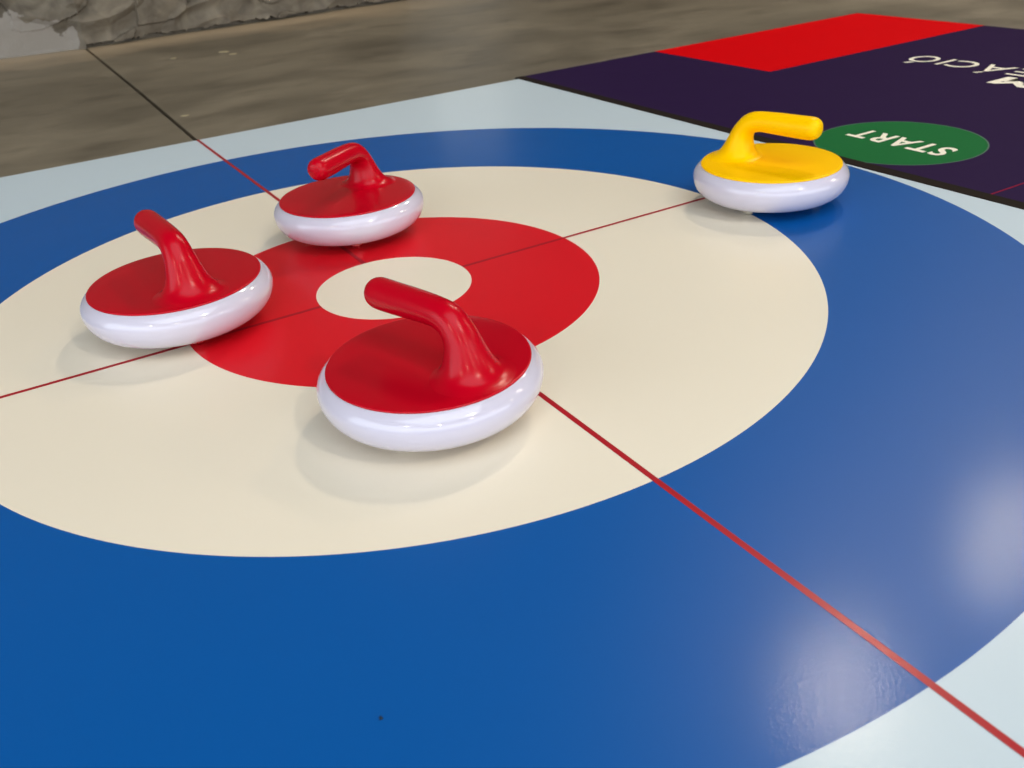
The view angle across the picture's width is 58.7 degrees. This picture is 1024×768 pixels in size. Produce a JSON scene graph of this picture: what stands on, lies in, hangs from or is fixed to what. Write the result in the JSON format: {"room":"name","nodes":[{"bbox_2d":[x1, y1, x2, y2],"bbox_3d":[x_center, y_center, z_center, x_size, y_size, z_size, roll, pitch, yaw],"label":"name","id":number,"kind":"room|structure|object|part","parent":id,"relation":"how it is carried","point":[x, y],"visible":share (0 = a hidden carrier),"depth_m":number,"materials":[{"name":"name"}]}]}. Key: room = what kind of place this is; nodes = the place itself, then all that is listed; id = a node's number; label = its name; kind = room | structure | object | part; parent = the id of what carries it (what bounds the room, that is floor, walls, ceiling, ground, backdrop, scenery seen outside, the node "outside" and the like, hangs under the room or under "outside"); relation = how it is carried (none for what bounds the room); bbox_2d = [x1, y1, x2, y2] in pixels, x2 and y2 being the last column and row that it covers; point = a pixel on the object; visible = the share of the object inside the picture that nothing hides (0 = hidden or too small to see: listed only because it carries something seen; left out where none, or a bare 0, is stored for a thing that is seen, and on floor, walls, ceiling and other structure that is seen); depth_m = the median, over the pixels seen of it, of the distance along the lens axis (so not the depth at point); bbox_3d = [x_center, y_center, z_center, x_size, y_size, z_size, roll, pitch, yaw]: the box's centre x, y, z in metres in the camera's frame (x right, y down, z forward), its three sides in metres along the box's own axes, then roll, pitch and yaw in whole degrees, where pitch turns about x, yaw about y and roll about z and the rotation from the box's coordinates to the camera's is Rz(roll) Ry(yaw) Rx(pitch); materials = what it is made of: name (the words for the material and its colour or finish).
{"room":"indoor curling rink","nodes":[
{"label":"indoor curling rink","id":0,"kind":"room"},
{"bbox_2d":[0,0,398,58],"bbox_3d":[-3.999,-1.927,0.382,8.045,4.202,0.539,-19,33,-25],"label":"wall","id":1,"kind":"structure","parent":0,"point":[27,27],"depth_m":2.50,"materials":[{"name":"stone"}]},
{"bbox_2d":[0,0,1023,177],"bbox_3d":[2.459,-0.915,2.190,20.000,0.199,22.000,-19,33,-25],"label":"floor","id":2,"kind":"structure","parent":0,"point":[61,108],"depth_m":2.04,"materials":[{"name":"brown"}]},
{"bbox_2d":[0,79,1023,767],"bbox_3d":[-0.114,-0.094,0.880,1.207,0.002,1.519,-19,33,-25],"label":"mat","id":3,"kind":"object","parent":2,"relation":"on","point":[758,500],"visible":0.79,"depth_m":0.59,"materials":[{"name":"blue plastic"}]},
{"bbox_2d":[80,209,272,348],"bbox_3d":[-0.300,-0.097,0.809,0.166,0.099,0.166,-11,30,-11],"label":"stone","id":4,"kind":"object","parent":3,"relation":"on","point":[181,295],"visible":1,"depth_m":0.77,"materials":[{"name":"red plastic"}]},
{"bbox_3d":[-0.300,-0.093,0.811,0.150,0.003,0.150,2,30,11],"label":"lid","id":5,"kind":"part","parent":4,"relation":"part of","materials":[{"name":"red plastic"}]},
{"bbox_3d":[-0.296,-0.113,0.791,0.073,0.053,0.129,-23,34,-29],"label":"handle","id":6,"kind":"part","parent":4,"relation":"part of","materials":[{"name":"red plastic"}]},
{"bbox_2d":[274,142,423,247],"bbox_3d":[-0.180,-0.211,0.997,0.164,0.098,0.164,5,31,16],"label":"stone","id":7,"kind":"object","parent":3,"relation":"on","point":[365,205],"visible":1,"depth_m":0.96,"materials":[{"name":"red plastic"}]},
{"bbox_3d":[-0.180,-0.207,0.999,0.148,0.003,0.148,-24,35,-30],"label":"lid","id":8,"kind":"part","parent":7,"relation":"part of","materials":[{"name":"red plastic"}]},
{"bbox_3d":[-0.178,-0.235,0.994,0.072,0.053,0.128,8,32,22],"label":"handle","id":9,"kind":"part","parent":7,"relation":"part of","materials":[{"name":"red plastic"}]},
{"bbox_2d":[316,277,543,451],"bbox_3d":[-0.059,-0.021,0.644,0.162,0.096,0.162,12,33,26],"label":"stone","id":10,"kind":"object","parent":3,"relation":"on","point":[438,377],"visible":1,"depth_m":0.61,"materials":[{"name":"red plastic"}]},
{"bbox_3d":[-0.059,-0.018,0.646,0.146,0.003,0.146,-25,35,-31],"label":"lid","id":11,"kind":"part","parent":10,"relation":"part of","materials":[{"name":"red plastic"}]},
{"bbox_3d":[-0.053,-0.038,0.627,0.126,0.052,0.071,20,38,37],"label":"handle","id":12,"kind":"part","parent":10,"relation":"part of","materials":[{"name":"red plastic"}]},
{"bbox_2d":[693,111,849,214],"bbox_3d":[0.283,-0.247,0.995,0.170,0.099,0.170,22,39,39],"label":"stone","id":13,"kind":"object","parent":3,"relation":"on","point":[743,175],"visible":1,"depth_m":0.96,"materials":[{"name":"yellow plastic"}]},
{"bbox_3d":[0.274,-0.269,0.990,0.129,0.053,0.073,22,39,39],"label":"handle","id":14,"kind":"part","parent":13,"relation":"part of","materials":[{"name":"yellow plastic"}]},
{"bbox_3d":[0.283,-0.243,0.997,0.150,0.003,0.150,-10,30,-10],"label":"lid","id":15,"kind":"part","parent":13,"relation":"part of","materials":[{"name":"yellow plastic"}]},
{"bbox_2d":[515,13,1023,209],"bbox_3d":[0.912,-0.335,1.168,0.933,0.003,1.974,-19,33,-25],"label":"mat","id":16,"kind":"object","parent":2,"relation":"on","point":[940,104],"visible":0.96,"depth_m":1.49,"materials":[{"name":"purple plastic"}]},
{"bbox_3d":[0.631,-0.709,1.868,0.599,0.001,0.324,-19,33,-25],"label":"red panel","id":17,"kind":"part","parent":16,"relation":"part of","materials":[{"name":"red plastic"}]},
{"bbox_2d":[909,56,940,61],"bbox_3d":[0.736,-0.579,1.624,0.055,0.001,0.050,-19,33,-25],"label":"print","id":18,"kind":"object","parent":16,"relation":"on","point":[937,58],"depth_m":1.63},
{"bbox_2d":[944,61,978,66],"bbox_3d":[0.776,-0.549,1.564,0.055,0.001,0.047,-19,33,-25],"label":"print","id":19,"kind":"object","parent":16,"relation":"on","point":[975,63],"depth_m":1.56},
{"bbox_2d":[984,64,1015,70],"bbox_3d":[0.805,-0.526,1.520,0.054,0.001,0.051,-19,33,-25],"label":"print","id":20,"kind":"object","parent":16,"relation":"on","point":[991,66],"depth_m":1.52},
{"bbox_2d":[988,77,1023,87],"bbox_3d":[0.790,-0.472,1.426,0.055,0.001,0.066,-19,33,-25],"label":"print","id":21,"kind":"object","parent":16,"relation":"on","point":[1013,80],"depth_m":1.44},
{"bbox_2d":[1006,69,1023,76],"bbox_3d":[0.833,-0.505,1.479,0.053,0.001,0.037,-19,33,-25],"label":"print","id":22,"kind":"object","parent":16,"relation":"on","point":[1023,69],"depth_m":1.47}
]}

